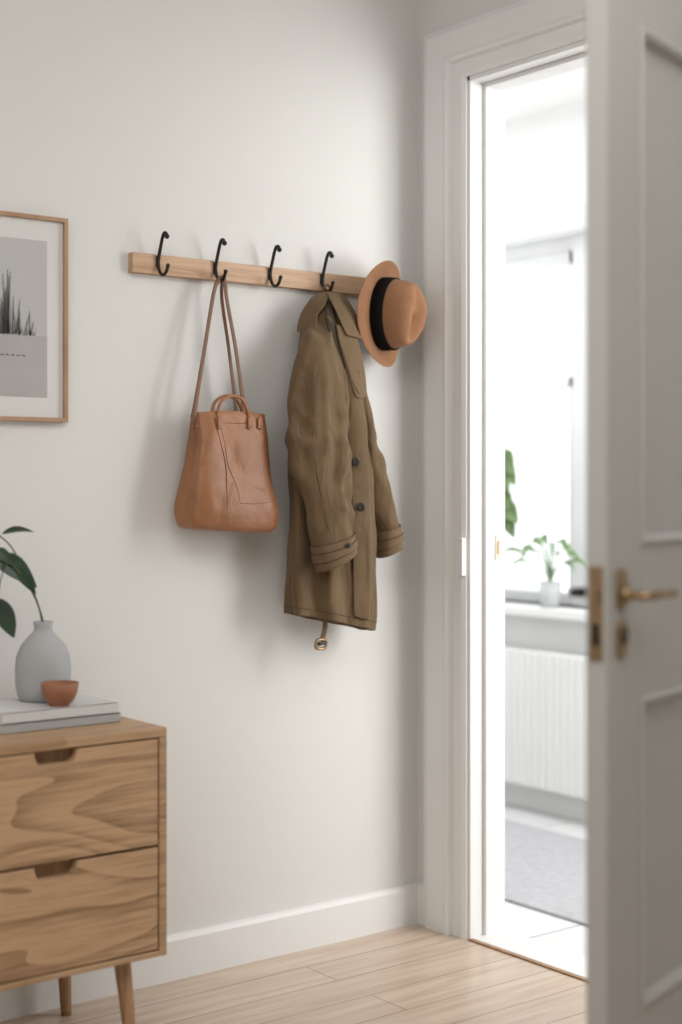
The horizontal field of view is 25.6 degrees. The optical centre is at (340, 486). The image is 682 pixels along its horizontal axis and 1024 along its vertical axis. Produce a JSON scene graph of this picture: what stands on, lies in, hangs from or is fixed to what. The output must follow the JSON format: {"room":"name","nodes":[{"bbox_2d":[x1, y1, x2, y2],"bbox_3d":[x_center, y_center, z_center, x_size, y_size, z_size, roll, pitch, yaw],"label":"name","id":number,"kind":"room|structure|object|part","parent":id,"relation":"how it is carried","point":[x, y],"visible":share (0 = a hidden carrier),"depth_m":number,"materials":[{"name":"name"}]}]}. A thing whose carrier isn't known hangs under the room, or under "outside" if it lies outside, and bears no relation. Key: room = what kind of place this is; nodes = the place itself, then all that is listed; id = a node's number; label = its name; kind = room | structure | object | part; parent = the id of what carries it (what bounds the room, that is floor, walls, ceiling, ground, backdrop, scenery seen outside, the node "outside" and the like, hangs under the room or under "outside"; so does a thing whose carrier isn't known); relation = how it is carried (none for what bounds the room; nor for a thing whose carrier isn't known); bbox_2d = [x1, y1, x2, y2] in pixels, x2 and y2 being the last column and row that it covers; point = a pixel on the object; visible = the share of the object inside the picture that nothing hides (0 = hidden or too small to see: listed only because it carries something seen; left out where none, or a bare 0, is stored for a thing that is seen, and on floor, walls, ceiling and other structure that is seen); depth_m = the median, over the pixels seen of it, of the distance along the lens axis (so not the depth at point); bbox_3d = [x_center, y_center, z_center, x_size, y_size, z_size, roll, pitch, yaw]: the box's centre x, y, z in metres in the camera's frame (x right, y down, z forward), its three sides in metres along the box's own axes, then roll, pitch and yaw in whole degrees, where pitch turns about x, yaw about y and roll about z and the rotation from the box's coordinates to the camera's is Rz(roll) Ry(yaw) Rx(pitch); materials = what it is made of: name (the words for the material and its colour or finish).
{"room":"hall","nodes":[
{"label":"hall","id":0,"kind":"room"},
{"bbox_2d":[0,0,417,934],"bbox_3d":[-1.374,-0.175,2.995,3.920,2.750,0.120,0,0,-38],"label":"wall","id":1,"kind":"structure","parent":0,"point":[257,126],"depth_m":3.74,"materials":[{"name":"paint"}]},
{"bbox_2d":[0,211,67,421],"bbox_3d":[-0.775,-0.385,3.368,0.350,0.470,0.021,0,0,-38],"label":"framed print","id":2,"kind":"object","parent":1,"relation":"attached to","point":[33,248],"visible":1,"depth_m":3.42,"materials":[{"name":"brown wood"}]},
{"bbox_2d":[0,882,419,1020],"bbox_3d":[-1.285,1.146,2.978,3.800,0.108,0.017,0,0,-38],"label":"baseboard","id":3,"kind":"structure","parent":1,"relation":"attached to","point":[203,950],"depth_m":3.77,"materials":[{"name":"paint"}]},
{"bbox_2d":[128,231,365,295],"bbox_3d":[-0.143,-0.548,3.824,0.868,0.128,0.076,0,0,-38],"label":"coat rack","id":4,"kind":"object","parent":1,"relation":"attached to","point":[138,263],"visible":0.87,"depth_m":3.76,"materials":[{"name":"brown wood"}]},
{"bbox_2d":[174,275,278,532],"bbox_3d":[-0.277,-0.204,3.668,0.260,0.633,0.122,0,0,-38],"label":"tote bag","id":5,"kind":"object","parent":4,"relation":"hanging from","point":[225,484],"visible":1,"depth_m":3.63,"materials":[{"name":"brown leather"}]},
{"bbox_3d":[-0.280,-0.189,3.703,0.100,0.079,0.008,0,0,-38],"label":"handle","id":6,"kind":"part","parent":5,"relation":"part of","materials":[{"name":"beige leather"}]},
{"bbox_3d":[-0.262,-0.187,3.656,0.100,0.078,0.008,0,0,-38],"label":"handle","id":7,"kind":"part","parent":5,"relation":"part of","materials":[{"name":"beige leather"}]},
{"bbox_2d":[284,284,403,650],"bbox_3d":[0.015,-0.056,3.839,0.417,0.936,0.199,0,0,-38],"label":"coat","id":8,"kind":"object","parent":4,"relation":"hanging from","point":[343,518],"visible":1,"depth_m":3.77,"materials":[{"name":"fabric"}]},
{"bbox_2d":[357,260,426,366],"bbox_3d":[0.152,-0.453,3.916,0.120,0.277,0.258,0,0,28],"label":"hat","id":9,"kind":"object","parent":4,"relation":"hanging from","point":[391,310],"visible":1,"depth_m":3.86,"materials":[{"name":"beige fabric"}]},
{"bbox_2d":[0,802,585,1023],"bbox_3d":[-0.010,1.250,2.458,5.420,0.100,7.440,0,0,-38],"label":"floor","id":10,"kind":"structure","parent":0,"point":[415,973],"depth_m":3.60,"materials":[{"name":"brown wood"}]},
{"bbox_2d":[0,716,166,1023],"bbox_3d":[-0.695,0.854,3.172,0.512,0.694,0.408,0,0,-38],"label":"dresser","id":11,"kind":"object","parent":10,"relation":"on","point":[83,809],"visible":0.95,"depth_m":3.05,"materials":[{"name":"brown wood"}]},
{"bbox_2d":[0,693,119,734],"bbox_3d":[-0.646,0.485,3.230,0.276,0.043,0.200,0,0,-38],"label":"book stack","id":12,"kind":"object","parent":11,"relation":"on","point":[16,715],"visible":0.93,"depth_m":3.16,"materials":[{"name":"white paper"}]},
{"bbox_2d":[15,620,70,702],"bbox_3d":[-0.650,0.378,3.271,0.121,0.172,0.121,0,0,-38],"label":"ceramic vase","id":13,"kind":"object","parent":12,"relation":"on","point":[43,656],"visible":0.91,"depth_m":3.23,"materials":[{"name":"grey ceramic"}]},
{"bbox_2d":[0,526,43,637],"bbox_3d":[-0.719,0.191,3.163,0.249,0.257,0.102,0,0,-38],"label":"branch","id":14,"kind":"object","parent":13,"relation":"in","point":[13,565],"visible":1,"depth_m":3.20,"materials":[{"name":"green plant"}]},
{"bbox_3d":[-0.693,0.228,3.215,0.006,0.182,0.148,0,0,38],"label":"stem","id":15,"kind":"part","parent":14,"relation":"part of","materials":[{"name":"green plant"}]},
{"bbox_2d":[40,680,78,706],"bbox_3d":[-0.597,0.439,3.182,0.081,0.050,0.081,0,0,-38],"label":"terracotta bowl","id":16,"kind":"object","parent":12,"relation":"on","point":[58,693],"visible":1,"depth_m":3.15,"materials":[{"name":"orange ceramic"}]},
{"bbox_3d":[-0.630,1.091,3.396,0.050,0.219,0.041,0,0,-38],"label":"leg","id":17,"kind":"part","parent":11,"relation":"part of","materials":[{"name":"brown wood"}]},
{"bbox_3d":[-0.578,0.866,3.021,0.471,0.214,0.020,0,0,-38],"label":"drawer","id":18,"kind":"part","parent":11,"relation":"part of","materials":[{"name":"brown wood"}]},
{"bbox_3d":[-0.578,0.641,3.021,0.471,0.222,0.020,0,0,-38],"label":"drawer","id":19,"kind":"part","parent":11,"relation":"part of","materials":[{"name":"brown wood"}]},
{"bbox_3d":[-0.460,1.091,3.176,0.050,0.219,0.041,0,0,-38],"label":"leg","id":20,"kind":"part","parent":11,"relation":"part of","materials":[{"name":"brown wood"}]},
{"bbox_2d":[468,938,585,981],"bbox_3d":[0.657,1.198,3.563,0.012,0.005,1.033,0,0,-38],"label":"trim threshold edge","id":21,"kind":"object","parent":10,"relation":"on","point":[470,939],"visible":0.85,"depth_m":3.79,"materials":[{"name":"brown wood"}]},
{"bbox_2d":[472,930,585,977],"bbox_3d":[0.709,1.197,3.604,0.120,0.006,1.033,0,0,-38],"label":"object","id":22,"kind":"structure","parent":10,"relation":"on","point":[556,957],"depth_m":3.86,"materials":[{"name":"paint"}]},
{"bbox_2d":[505,646,585,799],"bbox_3d":[0.720,0.900,5.493,0.060,0.600,1.507,0,0,-38],"label":"radiator","id":23,"kind":"object","parent":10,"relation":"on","point":[545,691],"visible":0.27,"depth_m":5.42,"materials":[{"name":"metal"}]},
{"bbox_2d":[505,819,585,925],"bbox_3d":[0.498,1.195,4.906,0.720,0.010,1.550,0,0,-38],"label":"area rug","id":24,"kind":"object","parent":10,"relation":"on","point":[545,870],"visible":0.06,"depth_m":4.64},
{"bbox_2d":[586,0,638,1023],"bbox_3d":[0.438,0.061,2.414,0.036,2.262,0.125,0,0,35],"label":"stile","id":25,"kind":"object","parent":10,"relation":"on","point":[612,26],"visible":1,"depth_m":2.38,"materials":[{"name":"paint"}]},
{"bbox_2d":[590,589,598,604],"bbox_3d":[0.399,0.172,2.358,0.012,0.025,0.012,0,0,35],"label":"latch bolt","id":26,"kind":"object","parent":25,"relation":"attached to","point":[594,593],"visible":1,"depth_m":2.35,"materials":[{"name":"gold metal"}]},
{"bbox_2d":[592,623,598,645],"bbox_3d":[0.401,0.233,2.361,0.012,0.035,0.004,0,0,35],"label":"bolt","id":27,"kind":"object","parent":25,"relation":"attached to","point":[595,627],"visible":1,"depth_m":2.36,"materials":[{"name":"brown metal"}]},
{"bbox_2d":[589,566,602,661],"bbox_3d":[0.402,0.200,2.362,0.024,0.150,0.003,0,0,35],"label":"plate","id":28,"kind":"object","parent":25,"relation":"attached to","point":[595,572],"visible":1,"depth_m":2.36,"materials":[{"name":"gold metal"}]},
{"bbox_2d":[616,620,627,658],"bbox_3d":[0.448,0.243,2.391,0.006,0.062,0.032,0,0,35],"label":"plate","id":29,"kind":"object","parent":25,"relation":"attached to","point":[621,654],"visible":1,"depth_m":2.38,"materials":[{"name":"gold metal"}]},
{"bbox_2d":[620,627,627,642],"bbox_3d":[0.451,0.236,2.389,0.025,0.026,0.010,0,0,-38],"label":"ring","id":30,"kind":"object","parent":29,"relation":"attached to","point":[624,628],"depth_m":2.39,"materials":[{"name":"gold metal"}]},
{"bbox_2d":[616,568,627,609],"bbox_3d":[0.448,0.163,2.391,0.006,0.066,0.032,0,0,35],"label":"plate","id":31,"kind":"object","parent":25,"relation":"attached to","point":[622,574],"visible":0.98,"depth_m":2.38,"materials":[{"name":"gold metal"}]},
{"bbox_2d":[620,587,631,602],"bbox_3d":[0.454,0.172,2.386,0.027,0.026,0.018,0,0,-38],"label":"ring","id":32,"kind":"object","parent":31,"relation":"attached to","point":[624,595],"depth_m":2.38,"materials":[{"name":"gold metal"}]},
{"bbox_2d":[629,589,678,599],"bbox_3d":[0.505,0.172,2.404,0.118,0.015,0.051,0,0,-38],"label":"lever","id":33,"kind":"object","parent":25,"relation":"attached to","point":[669,593],"visible":1,"depth_m":2.37,"materials":[{"name":"gold metal"}]},
{"bbox_2d":[639,982,681,1023],"bbox_3d":[0.684,1.024,2.761,0.036,0.337,0.726,0,0,35],"label":"rail","id":34,"kind":"object","parent":10,"relation":"on","point":[667,1009],"visible":0.5,"depth_m":2.54,"materials":[{"name":"paint"}]},
{"bbox_2d":[639,686,681,1009],"bbox_3d":[0.696,0.600,2.752,0.018,0.511,0.726,0,0,35],"label":"molding","id":35,"kind":"structure","parent":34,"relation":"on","point":[648,995],"depth_m":2.45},
{"bbox_2d":[645,694,681,988],"bbox_3d":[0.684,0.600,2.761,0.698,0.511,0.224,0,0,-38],"label":"panel","id":36,"kind":"object","parent":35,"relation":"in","point":[663,718],"depth_m":2.56,"materials":[{"name":"paint"}]},
{"bbox_2d":[418,0,520,883],"bbox_3d":[0.994,-0.175,3.235,0.120,2.750,7.200,0,0,-38],"label":"wall","id":37,"kind":"structure","parent":0,"point":[433,15],"depth_m":4.13,"materials":[{"name":"paint"}]},
{"bbox_2d":[417,883,423,925],"bbox_3d":[0.225,1.146,4.117,0.017,0.108,0.028,0,0,-38],"label":"baseboard","id":38,"kind":"structure","parent":37,"relation":"attached to","point":[420,890],"depth_m":4.11,"materials":[{"name":"paint"}]},
{"bbox_2d":[457,538,465,575],"bbox_3d":[0.319,0.185,3.978,0.014,0.100,0.020,0,0,-38],"label":"strike plate","id":39,"kind":"object","parent":37,"relation":"attached to","point":[461,542],"visible":1,"depth_m":3.97,"materials":[{"name":"paint"}]},
{"bbox_2d":[495,535,499,559],"bbox_3d":[0.419,0.163,4.016,0.018,0.065,0.003,0,0,-38],"label":"strike plate","id":40,"kind":"object","parent":37,"relation":"attached to","point":[497,538],"visible":1,"depth_m":4.01,"materials":[{"name":"gold metal"}]},
{"bbox_2d":[424,0,585,938],"bbox_3d":[0.650,-0.017,3.558,0.030,2.434,1.377,0,0,-38],"label":"door frame","id":41,"kind":"structure","parent":37,"relation":"attached to","point":[523,29],"depth_m":4.01,"materials":[{"name":"white wood"}]},
{"bbox_2d":[468,39,585,938],"bbox_3d":[0.709,0.055,3.604,0.128,2.290,1.058,0,0,-38],"label":"door frame","id":42,"kind":"structure","parent":37,"relation":"attached to","point":[486,90],"depth_m":4.00,"materials":[{"name":"white wood"}]},
{"bbox_3d":[0.929,0.061,3.109,0.129,2.262,0.070,0,0,-38],"label":"stile","id":43,"kind":"object","parent":37,"relation":"attached to","visible":0},
{"bbox_2d":[639,542,681,696],"bbox_3d":[0.684,0.220,2.761,0.036,0.249,0.726,0,0,35],"label":"rail","id":44,"kind":"object","parent":43,"relation":"attached to","point":[660,565],"visible":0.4,"depth_m":2.52,"materials":[{"name":"paint"}]},
{"bbox_2d":[639,25,681,544],"bbox_3d":[0.696,-0.330,2.752,0.018,0.850,0.726,0,0,35],"label":"door panel molding","id":45,"kind":"structure","parent":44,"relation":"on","point":[647,37],"depth_m":2.45,"materials":[{"name":"white wood"}]},
{"bbox_2d":[645,45,681,532],"bbox_3d":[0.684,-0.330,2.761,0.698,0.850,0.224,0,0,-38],"label":"panel","id":46,"kind":"object","parent":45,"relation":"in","point":[663,76],"depth_m":2.56,"materials":[{"name":"paint"}]},
{"bbox_2d":[639,0,681,49],"bbox_3d":[0.684,-0.912,2.761,0.036,0.315,0.726,0,0,35],"label":"rail","id":47,"kind":"object","parent":43,"relation":"attached to","point":[663,18],"visible":0.5,"depth_m":2.54,"materials":[{"name":"paint"}]},
{"bbox_2d":[505,444,518,538],"bbox_3d":[0.522,0.130,5.707,0.182,0.620,0.314,0,0,-43],"label":"potted ficus","id":48,"kind":"object","parent":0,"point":[511,512],"visible":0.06,"depth_m":5.66,"materials":[{"name":"green plant"}]},
{"bbox_2d":[505,99,585,655],"bbox_3d":[1.344,-0.175,4.972,0.200,2.750,5.120,0,0,-38],"label":"wall","id":49,"kind":"structure","parent":0,"point":[545,150],"depth_m":5.57,"materials":[{"name":"paint"}]},
{"bbox_2d":[505,250,572,589],"bbox_3d":[0.932,-0.242,5.526,0.055,1.275,2.000,0,0,-38],"label":"bars","id":50,"kind":"object","parent":49,"relation":"attached to","point":[562,259],"visible":0.05,"depth_m":5.63,"materials":[{"name":"paint"}]},
{"bbox_2d":[505,233,585,606],"bbox_3d":[0.926,-0.245,5.521,0.090,1.370,2.000,0,0,-38],"label":"frame","id":51,"kind":"object","parent":49,"relation":"attached to","point":[577,243],"visible":0.11,"depth_m":5.52,"materials":[{"name":"paint"}]},
{"bbox_2d":[505,203,585,242],"bbox_3d":[0.835,-0.290,5.451,0.020,1.460,2.180,0,0,-38],"label":"window reveal","id":52,"kind":"object","parent":49,"relation":"in","point":[570,218],"depth_m":5.54,"materials":[{"name":"paint"}]},
{"bbox_2d":[505,533,585,607],"bbox_3d":[0.720,0.303,5.462,0.182,0.274,0.376,0,0,-38],"label":"potted palm","id":53,"kind":"object","parent":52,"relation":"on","point":[550,591],"visible":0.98,"depth_m":5.46,"materials":[{"name":"green plant"}]},
{"bbox_3d":[0.741,0.291,5.469,0.060,0.129,0.004,0,0,-33],"label":"stem","id":54,"kind":"part","parent":53,"relation":"part of","materials":[{"name":"green plant"}]},
{"bbox_3d":[0.754,0.277,5.453,0.004,0.157,0.070,0,0,19],"label":"stem","id":55,"kind":"part","parent":53,"relation":"part of","materials":[{"name":"green plant"}]},
{"bbox_2d":[539,581,561,607],"bbox_3d":[0.765,0.393,5.485,0.084,0.095,0.084,0,0,-38],"label":"pot","id":56,"kind":"object","parent":53,"relation":"attached to","point":[550,591],"depth_m":5.45,"materials":[{"name":"white ceramic"}]},
{"bbox_3d":[0.767,0.278,5.489,0.004,0.154,0.015,0,0,28],"label":"stem","id":57,"kind":"part","parent":53,"relation":"part of","materials":[{"name":"green plant"}]},
{"bbox_3d":[0.773,0.270,5.446,0.037,0.171,0.075,0,0,-38],"label":"stem","id":58,"kind":"part","parent":53,"relation":"part of","materials":[{"name":"green plant"}]},
{"bbox_2d":[505,781,585,820],"bbox_3d":[1.295,1.150,4.859,0.017,0.100,5.000,0,0,-38],"label":"baseboard","id":59,"kind":"structure","parent":49,"relation":"attached to","point":[538,799],"depth_m":5.54,"materials":[{"name":"paint"}]},
{"bbox_2d":[505,600,585,621],"bbox_3d":[0.837,0.457,5.452,0.185,0.035,2.160,0,0,-38],"label":"window sill","id":60,"kind":"structure","parent":49,"relation":"attached to","point":[564,612],"depth_m":5.45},
{"bbox_2d":[505,67,585,120],"bbox_3d":[0.914,-1.450,4.564,1.380,0.100,5.240,0,0,-38],"label":"ceiling","id":61,"kind":"structure","parent":0,"point":[569,87],"depth_m":5.35,"materials":[{"name":"paint"}]},
{"bbox_2d":[569,587,585,597],"bbox_3d":[0.421,0.173,2.470,0.058,0.017,0.113,0,0,36],"label":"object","id":62,"kind":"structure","parent":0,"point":[580,592],"depth_m":2.43,"materials":[{"name":"brown metal"}]}
]}

